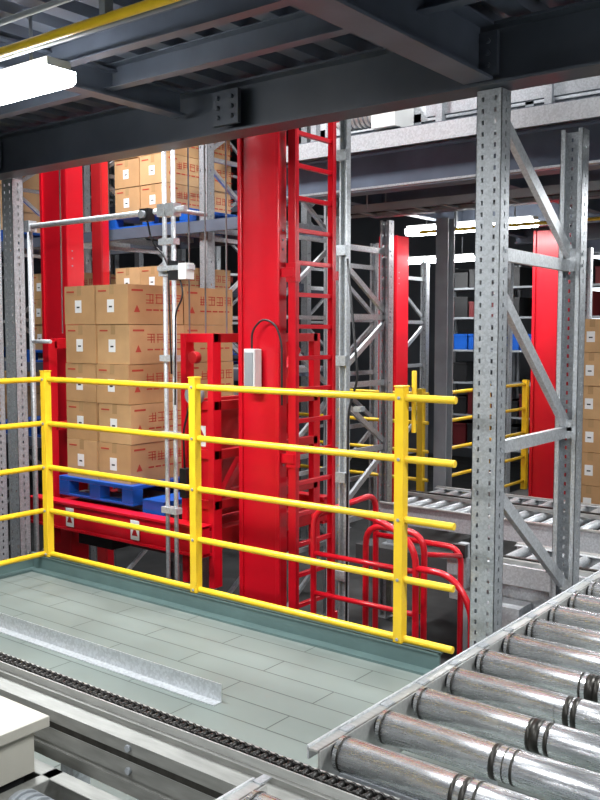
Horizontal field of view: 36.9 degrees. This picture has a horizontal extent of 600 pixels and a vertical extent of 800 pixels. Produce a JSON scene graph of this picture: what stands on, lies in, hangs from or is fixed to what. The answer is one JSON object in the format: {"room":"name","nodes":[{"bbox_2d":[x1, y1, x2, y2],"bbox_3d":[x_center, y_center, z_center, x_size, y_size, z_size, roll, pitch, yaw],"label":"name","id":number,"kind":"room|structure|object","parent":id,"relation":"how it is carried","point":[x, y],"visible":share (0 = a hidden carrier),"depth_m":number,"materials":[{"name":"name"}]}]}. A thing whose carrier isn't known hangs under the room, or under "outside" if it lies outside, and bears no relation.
{"room":"distribution center","nodes":[
{"label":"distribution center","id":0,"kind":"room"},
{"bbox_2d":[0,139,237,466],"bbox_3d":[-8.458,-2.435,15.244,0.200,8.500,22.000,3,5,38],"label":"wall","id":1,"kind":"structure","parent":0,"point":[127,260],"depth_m":21.53,"materials":[{"name":"paint"}]},
{"bbox_2d":[1,444,528,664],"bbox_3d":[0.325,2.214,8.788,22.000,0.200,22.000,3,5,38],"label":"floor","id":2,"kind":"structure","parent":0,"point":[441,609],"depth_m":10.57,"materials":[{"name":"concrete"}]},
{"bbox_2d":[0,178,30,560],"bbox_3d":[-2.154,0.223,6.611,0.167,4.100,0.654,-3,5,-37],"label":"upright","id":3,"kind":"object","parent":2,"relation":"on","point":[10,188],"visible":0.59,"depth_m":6.37,"materials":[{"name":"metal"}]},
{"bbox_2d":[39,166,88,559],"bbox_3d":[-1.944,-1.398,7.358,0.362,6.580,0.280,3,5,38],"label":"crane mast","id":4,"kind":"object","parent":2,"relation":"on","point":[70,178],"depth_m":7.32,"materials":[{"name":"red metal"}]},
{"bbox_2d":[91,162,113,565],"bbox_3d":[-1.838,-1.263,8.351,0.130,6.800,0.120,3,5,38],"label":"post","id":5,"kind":"object","parent":2,"relation":"on","point":[99,171],"visible":0.2,"depth_m":8.29,"materials":[{"name":"metal"}]},
{"bbox_2d":[24,150,206,580],"bbox_3d":[-1.285,0.166,6.364,1.780,4.250,0.390,3,5,38],"label":"frame","id":6,"kind":"object","parent":2,"relation":"on","point":[179,270],"visible":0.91,"depth_m":5.88,"materials":[{"name":"grey metal"}]},
{"bbox_2d":[0,130,337,615],"bbox_3d":[-3.040,-1.460,10.294,7.840,6.900,1.080,3,5,38],"label":"storage rack","id":7,"kind":"object","parent":2,"relation":"on","point":[121,241],"visible":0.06,"depth_m":8.35,"materials":[{"name":"metal"}]},
{"bbox_2d":[1,230,39,240],"bbox_3d":[-3.325,-1.843,10.518,1.100,0.130,1.050,3,5,38],"label":"pallet","id":8,"kind":"object","parent":7,"relation":"on","point":[35,235],"visible":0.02,"depth_m":10.09,"materials":[{"name":"blue plastic"}]},
{"bbox_2d":[0,174,39,232],"bbox_3d":[-3.464,-2.315,10.553,0.721,0.807,0.893,3,5,38],"label":"cartons","id":9,"kind":"object","parent":8,"relation":"on","point":[33,182],"visible":0.08,"depth_m":10.43,"materials":[{"name":"cardboard"}]},
{"bbox_2d":[0,416,40,433],"bbox_3d":[-3.325,0.252,10.677,1.100,0.130,1.050,3,5,38],"label":"pallet","id":10,"kind":"object","parent":7,"relation":"on","point":[38,417],"visible":0.04,"depth_m":10.22,"materials":[{"name":"blue plastic"}]},
{"bbox_2d":[0,371,40,418],"bbox_3d":[-3.464,-0.086,10.723,0.718,0.537,0.895,3,5,38],"label":"cartons","id":11,"kind":"object","parent":10,"relation":"on","point":[38,398],"visible":0.04,"depth_m":10.55,"materials":[{"name":"cardboard"}]},
{"bbox_2d":[28,426,40,436],"bbox_3d":[-2.218,0.316,9.823,1.100,0.130,1.050,3,5,38],"label":"pallet","id":12,"kind":"object","parent":7,"relation":"on","point":[38,427],"visible":0.02,"depth_m":9.70,"materials":[{"name":"blue plastic"}]},
{"bbox_2d":[27,350,42,361],"bbox_3d":[-2.218,-0.482,9.763,1.100,0.130,1.050,3,5,38],"label":"pallet","id":13,"kind":"object","parent":7,"relation":"on","point":[28,351],"visible":0.02,"depth_m":9.62,"materials":[{"name":"blue plastic"}]},
{"bbox_2d":[34,272,115,349],"bbox_3d":[-2.344,-0.955,9.808,0.718,0.807,0.939,3,5,38],"label":"cartons","id":14,"kind":"object","parent":13,"relation":"on","point":[88,277],"visible":0.05,"depth_m":9.56,"materials":[{"name":"cardboard"}]},
{"bbox_2d":[109,208,237,237],"bbox_3d":[-1.110,-1.714,8.811,1.100,0.130,1.050,3,5,38],"label":"pallet","id":15,"kind":"object","parent":7,"relation":"on","point":[118,223],"visible":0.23,"depth_m":8.51,"materials":[{"name":"blue plastic"}]},
{"bbox_2d":[113,140,232,213],"bbox_3d":[-1.236,-2.187,8.858,0.718,0.807,0.936,3,5,38],"label":"cartons","id":16,"kind":"object","parent":15,"relation":"on","point":[138,179],"visible":0.56,"depth_m":8.54,"materials":[{"name":"cardboard"}]},
{"bbox_3d":[-1.110,-0.417,8.909,1.100,0.130,1.050,3,5,38],"label":"pallet","id":17,"kind":"object","parent":7,"relation":"on","visible":0},
{"bbox_2d":[116,266,232,332],"bbox_3d":[-1.240,-0.891,8.957,0.719,0.807,0.932,3,5,38],"label":"cartons","id":18,"kind":"object","parent":17,"relation":"on","point":[149,275],"visible":0.11,"depth_m":8.64,"materials":[{"name":"cardboard"}]},
{"bbox_2d":[90,126,350,539],"bbox_3d":[-1.542,-1.710,13.614,4.940,6.900,1.080,3,5,38],"label":"storage rack","id":19,"kind":"object","parent":2,"relation":"on","point":[305,286],"visible":0.08,"depth_m":11.96,"materials":[{"name":"metal"}]},
{"bbox_2d":[237,130,286,606],"bbox_3d":[-0.216,-1.289,5.913,0.367,6.580,0.300,3,5,38],"label":"crane mast","id":20,"kind":"object","parent":2,"relation":"on","point":[261,159],"depth_m":5.90,"materials":[{"name":"red metal"}]},
{"bbox_2d":[335,55,364,621],"bbox_3d":[0.299,-0.283,5.336,0.160,5.300,0.080,3,5,38],"label":"support pole","id":21,"kind":"object","parent":2,"relation":"on","point":[343,155],"visible":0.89,"depth_m":5.36,"materials":[{"name":"metal"}]},
{"bbox_2d":[338,237,378,538],"bbox_3d":[0.637,0.069,10.507,0.140,3.820,0.990,3,5,38],"label":"frame","id":22,"kind":"object","parent":2,"relation":"on","point":[373,267],"visible":0.19,"depth_m":10.74,"materials":[{"name":"grey paint"}]},
{"bbox_2d":[326,216,393,618],"bbox_3d":[0.561,0.234,8.322,0.140,3.820,0.990,3,5,38],"label":"frame","id":23,"kind":"object","parent":2,"relation":"on","point":[384,329],"visible":0.49,"depth_m":8.52,"materials":[{"name":"grey paint"}]},
{"bbox_2d":[299,386,428,613],"bbox_3d":[0.447,0.956,9.384,2.010,2.220,0.060,3,5,38],"label":"safety railing","id":24,"kind":"object","parent":2,"relation":"on","point":[420,479],"visible":0.28,"depth_m":8.78,"materials":[{"name":"metal"}]},
{"bbox_2d":[310,494,469,654],"bbox_3d":[0.699,1.492,5.350,1.076,1.758,0.717,3,5,38],"label":"guard rail","id":25,"kind":"object","parent":2,"relation":"on","point":[462,597],"visible":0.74,"depth_m":5.29,"materials":[{"name":"metal"}]},
{"bbox_2d":[377,235,408,573],"bbox_3d":[1.046,-0.405,10.091,0.252,4.827,0.370,3,5,38],"label":"crane mast","id":26,"kind":"object","parent":2,"relation":"on","point":[401,244],"visible":0.35,"depth_m":9.96,"materials":[{"name":"red metal"}]},
{"bbox_2d":[408,259,429,491],"bbox_3d":[1.551,-0.106,12.827,0.140,3.820,0.990,3,5,38],"label":"frame","id":27,"kind":"object","parent":2,"relation":"on","point":[425,265],"visible":0.34,"depth_m":13.07,"materials":[{"name":"grey paint"}]},
{"bbox_2d":[490,262,513,493],"bbox_3d":[2.579,-0.047,12.035,0.140,3.820,0.990,3,5,38],"label":"frame","id":28,"kind":"object","parent":2,"relation":"on","point":[511,265],"visible":0.23,"depth_m":12.32,"materials":[{"name":"grey paint"}]},
{"bbox_2d":[447,541,599,650],"bbox_3d":[3.511,1.707,4.480,5.750,1.460,1.300,3,5,38],"label":"conveyor","id":29,"kind":"object","parent":2,"relation":"on","point":[526,584],"visible":0.28,"depth_m":5.57,"materials":[{"name":"metal"}]},
{"bbox_2d":[469,87,589,647],"bbox_3d":[1.155,0.512,4.505,0.160,3.840,1.100,3,5,38],"label":"frame","id":30,"kind":"object","parent":2,"relation":"on","point":[494,104],"visible":0.78,"depth_m":4.16,"materials":[{"name":"metal"}]},
{"bbox_3d":[-1.097,-1.292,6.678,3.400,7.090,0.610,3,5,38],"label":"crane base beam","id":31,"kind":"object","parent":2,"relation":"on","visible":0},
{"bbox_2d":[59,141,227,333],"bbox_3d":[-1.224,-2.548,6.378,1.760,4.140,0.142,3,5,38],"label":"rope","id":32,"kind":"object","parent":31,"relation":"hanging from","point":[225,141],"visible":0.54,"depth_m":6.00,"materials":[{"name":"grey paint"}]},
{"bbox_2d":[30,333,326,588],"bbox_3d":[-0.942,0.335,7.052,1.900,1.710,1.485,3,5,38],"label":"carriage","id":33,"kind":"object","parent":32,"relation":"hanging from","point":[219,414],"visible":0.51,"depth_m":6.38,"materials":[{"name":"red paint"}]},
{"bbox_2d":[59,474,179,506],"bbox_3d":[-1.174,0.644,7.258,0.850,0.148,1.220,3,5,38],"label":"pallet","id":34,"kind":"object","parent":33,"relation":"on","point":[132,495],"visible":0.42,"depth_m":6.77,"materials":[{"name":"blue plastic"}]},
{"bbox_2d":[64,284,233,484],"bbox_3d":[-1.178,-0.159,7.197,0.732,1.462,1.141,3,5,38],"label":"cartons","id":35,"kind":"object","parent":34,"relation":"on","point":[114,331],"visible":0.61,"depth_m":6.75,"materials":[{"name":"cardboard"}]},
{"bbox_2d":[244,319,282,405],"bbox_3d":[-0.230,-0.246,5.819,0.277,0.555,0.106,3,5,38],"label":"control box","id":36,"kind":"object","parent":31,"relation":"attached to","point":[252,357],"visible":0.89,"depth_m":5.83,"materials":[{"name":"white paint"}]},
{"bbox_2d":[281,121,338,618],"bbox_3d":[0.073,-0.730,5.947,0.115,5.300,0.500,3,5,38],"label":"access ladder","id":37,"kind":"object","parent":31,"relation":"attached to","point":[291,272],"visible":0.51,"depth_m":5.91,"materials":[{"name":"red metal"}]},
{"bbox_2d":[0,0,584,133],"bbox_3d":[-2.346,-1.552,1.923,12.200,0.105,7.350,3,5,38],"label":"deck","id":38,"kind":"object","parent":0,"point":[74,11],"visible":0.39,"depth_m":4.30,"materials":[{"name":"metal"}]},
{"bbox_2d":[0,15,75,105],"bbox_3d":[-1.495,-1.504,4.112,1.250,0.320,0.170,3,5,38],"label":"lamp","id":39,"kind":"object","parent":38,"relation":"hanging from","point":[46,74],"visible":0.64,"depth_m":3.78,"materials":[{"name":"glowing white light diffuser"},{"name":"white paint"}]},
{"bbox_2d":[0,0,180,57],"bbox_3d":[-0.621,-1.475,3.183,9.000,0.237,0.040,3,5,38],"label":"conduit","id":40,"kind":"object","parent":38,"relation":"attached to","point":[106,15],"visible":1,"depth_m":3.28,"materials":[{"name":"metal"}]},
{"bbox_2d":[0,0,599,179],"bbox_3d":[-2.361,-1.356,1.918,12.200,0.285,7.300,3,5,38],"label":"beam","id":41,"kind":"structure","parent":38,"relation":"attached to","point":[431,52],"depth_m":4.19,"materials":[{"name":"metal"}]},
{"bbox_2d":[0,0,197,61],"bbox_3d":[-0.611,-1.425,3.199,9.000,0.044,0.270,3,5,38],"label":"cable conduit","id":42,"kind":"object","parent":41,"relation":"attached to","point":[54,3],"visible":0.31,"depth_m":3.39,"materials":[{"name":"metal"}]},
{"bbox_2d":[0,572,599,799],"bbox_3d":[-0.926,1.532,1.226,7.220,0.120,6.620,3,5,38],"label":"floor","id":43,"kind":"structure","parent":0,"point":[280,695],"depth_m":4.18,"materials":[{"name":"grey tile"}]},
{"bbox_2d":[0,559,32,578],"bbox_3d":[-3.753,1.263,3.356,0.075,0.095,6.555,3,5,38],"label":"trim","id":44,"kind":"structure","parent":43,"relation":"on","point":[18,568],"depth_m":5.83,"materials":[{"name":"paint"}]},
{"bbox_2d":[0,696,121,799],"bbox_3d":[-1.162,1.129,2.349,1.800,0.515,0.950,3,5,38],"label":"machine","id":45,"kind":"object","parent":43,"relation":"on","point":[23,776],"visible":1,"depth_m":2.42,"materials":[{"name":"white metal"}]},
{"bbox_2d":[0,613,221,705],"bbox_3d":[-1.208,1.189,4.442,2.180,0.080,0.050,3,5,38],"label":"guide","id":46,"kind":"object","parent":43,"relation":"on","point":[209,692],"visible":1,"depth_m":4.19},
{"bbox_2d":[0,652,401,799],"bbox_3d":[-0.380,1.124,2.466,5.104,0.507,0.158,3,5,38],"label":"conveyor","id":47,"kind":"object","parent":43,"relation":"on","point":[138,750],"visible":1,"depth_m":2.43,"materials":[{"name":"metal"}]},
{"bbox_2d":[0,370,457,653],"bbox_3d":[-2.464,0.748,2.443,3.010,1.500,6.552,3,5,38],"label":"safety railing","id":48,"kind":"object","parent":43,"relation":"on","point":[401,397],"visible":0.99,"depth_m":4.83,"materials":[{"name":"yellow metal"}]},
{"bbox_2d":[27,552,442,675],"bbox_3d":[-0.594,1.136,5.046,3.090,0.095,0.100,3,5,38],"label":"trim","id":49,"kind":"structure","parent":43,"relation":"on","point":[407,657],"depth_m":4.78,"materials":[{"name":"paint"}]},
{"bbox_2d":[215,774,281,799],"bbox_3d":[0.050,1.199,1.319,1.280,0.530,1.160,3,5,38],"label":"conveyor","id":50,"kind":"object","parent":43,"relation":"on","point":[251,789],"visible":1,"depth_m":2.05,"materials":[{"name":"metal"}]},
{"bbox_2d":[307,570,599,799],"bbox_3d":[1.276,1.079,2.901,1.280,0.530,2.490,3,5,38],"label":"conveyor","id":51,"kind":"object","parent":43,"relation":"on","point":[532,684],"visible":1,"depth_m":2.45,"materials":[{"name":"metal"}]},
{"bbox_2d":[237,95,598,462],"bbox_3d":[7.112,-2.585,17.233,22.000,8.500,0.200,3,5,38],"label":"wall","id":52,"kind":"structure","parent":0,"point":[365,231],"depth_m":20.66,"materials":[{"name":"paint"}]},
{"bbox_2d":[592,253,599,318],"bbox_3d":[5.737,-2.100,18.108,1.880,1.740,0.140,3,5,38],"label":"window","id":53,"kind":"structure","parent":52,"relation":"in","point":[595,255],"depth_m":17.91,"materials":[{"name":"white"}]},
{"bbox_2d":[409,255,435,263],"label":"lamp","id":54,"kind":"object","parent":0,"point":[412,260],"depth_m":13.21,"materials":[{"name":"white paint"}]},
{"bbox_2d":[301,95,599,160],"bbox_3d":[6.927,-2.024,8.179,10.200,0.105,10.380,3,5,38],"label":"deck","id":55,"kind":"object","parent":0,"point":[599,95],"visible":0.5,"depth_m":6.17,"materials":[{"name":"metal"}]},
{"bbox_2d":[405,220,435,236],"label":"lamp","id":56,"kind":"object","parent":55,"relation":"hanging from","point":[412,230],"depth_m":9.35,"materials":[{"name":"white paint"}]},
{"bbox_2d":[286,96,599,253],"bbox_3d":[6.896,-1.854,8.152,10.200,0.410,10.480,3,5,38],"label":"beam","id":57,"kind":"structure","parent":55,"relation":"attached to","point":[411,170],"depth_m":6.41,"materials":[{"name":"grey metal"}]},
{"bbox_2d":[509,206,538,228],"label":"lamp","id":58,"kind":"object","parent":57,"relation":"hanging from","point":[521,219],"depth_m":8.67,"materials":[{"name":"white paint"}]},
{"bbox_2d":[311,76,599,141],"bbox_3d":[2.445,-2.188,5.795,5.400,0.570,1.265,3,5,38],"label":"conveyor","id":59,"kind":"object","parent":55,"relation":"on","point":[590,86],"visible":0.3,"depth_m":6.31,"materials":[{"name":"metal"}]},
{"bbox_2d":[327,180,599,217],"bbox_3d":[4.018,-1.501,4.607,9.400,0.400,0.285,3,5,38],"label":"cable tray","id":60,"kind":"object","parent":55,"relation":"attached to","point":[521,195],"visible":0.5,"depth_m":6.83,"materials":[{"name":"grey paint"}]},
{"bbox_2d":[455,220,474,232],"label":"lamp","id":61,"kind":"object","parent":55,"relation":"hanging from","point":[471,223],"depth_m":9.02,"materials":[{"name":"white paint"}]},
{"bbox_2d":[419,211,599,233],"bbox_3d":[4.989,-1.620,6.023,9.600,0.376,0.032,3,5,38],"label":"conduit","id":62,"kind":"object","parent":55,"relation":"attached to","point":[455,212],"visible":0.56,"depth_m":8.46,"materials":[{"name":"metal"}]},
{"bbox_2d":[454,237,474,261],"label":"lamp","id":63,"kind":"object","parent":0,"point":[462,257],"depth_m":12.78,"materials":[{"name":"white paint"}]},
{"bbox_2d":[356,487,599,574],"bbox_3d":[8.118,1.203,9.230,10.300,0.150,11.650,3,5,38],"label":"floor","id":64,"kind":"structure","parent":0,"point":[386,552],"depth_m":7.69,"materials":[{"name":"concrete"}]},
{"bbox_2d":[433,217,454,490],"bbox_3d":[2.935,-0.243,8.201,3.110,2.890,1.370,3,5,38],"label":"steel column","id":65,"kind":"structure","parent":64,"relation":"on","point":[445,227],"depth_m":8.57,"materials":[{"name":"grey metal"}]},
{"bbox_2d":[379,486,599,553],"bbox_3d":[3.826,1.177,5.996,7.150,0.390,1.060,3,5,38],"label":"conveyor","id":66,"kind":"object","parent":64,"relation":"on","point":[445,504],"visible":0.51,"depth_m":7.44,"materials":[{"name":"metal"}]},
{"bbox_2d":[452,380,528,488],"bbox_3d":[2.026,0.457,9.682,0.060,1.270,1.960,3,5,38],"label":"safety railing","id":67,"kind":"object","parent":64,"relation":"on","point":[525,383],"visible":0.36,"depth_m":10.36,"materials":[{"name":"yellow metal"}]},
{"bbox_2d":[452,258,599,452],"bbox_3d":[4.936,-0.548,12.489,6.570,2.850,0.670,3,5,38],"label":"shelf","id":68,"kind":"object","parent":64,"relation":"on","point":[523,277],"visible":0.29,"depth_m":13.92,"materials":[{"name":"grey metal"}]},
{"bbox_2d":[528,230,570,498],"bbox_3d":[2.681,-0.833,9.457,0.412,3.877,0.420,3,5,38],"label":"crane mast","id":69,"kind":"object","parent":64,"relation":"on","point":[545,281],"visible":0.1,"depth_m":9.40,"materials":[{"name":"red metal"}]},
{"bbox_2d":[585,247,593,318],"bbox_3d":[3.345,-0.447,11.030,0.140,2.870,0.990,3,5,38],"label":"frame","id":70,"kind":"object","parent":64,"relation":"on","point":[589,266],"visible":0.09,"depth_m":11.27,"materials":[{"name":"grey paint"}]},
{"bbox_3d":[3.043,1.122,8.379,0.900,0.140,0.990,3,5,38],"label":"pallet","id":71,"kind":"object","parent":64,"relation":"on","visible":0},
{"bbox_2d":[581,319,599,503],"bbox_3d":[3.057,0.155,8.329,0.804,1.797,0.973,3,5,38],"label":"cartons","id":72,"kind":"object","parent":71,"relation":"on","point":[590,474],"visible":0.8,"depth_m":8.07,"materials":[{"name":"cardboard"}]}
]}

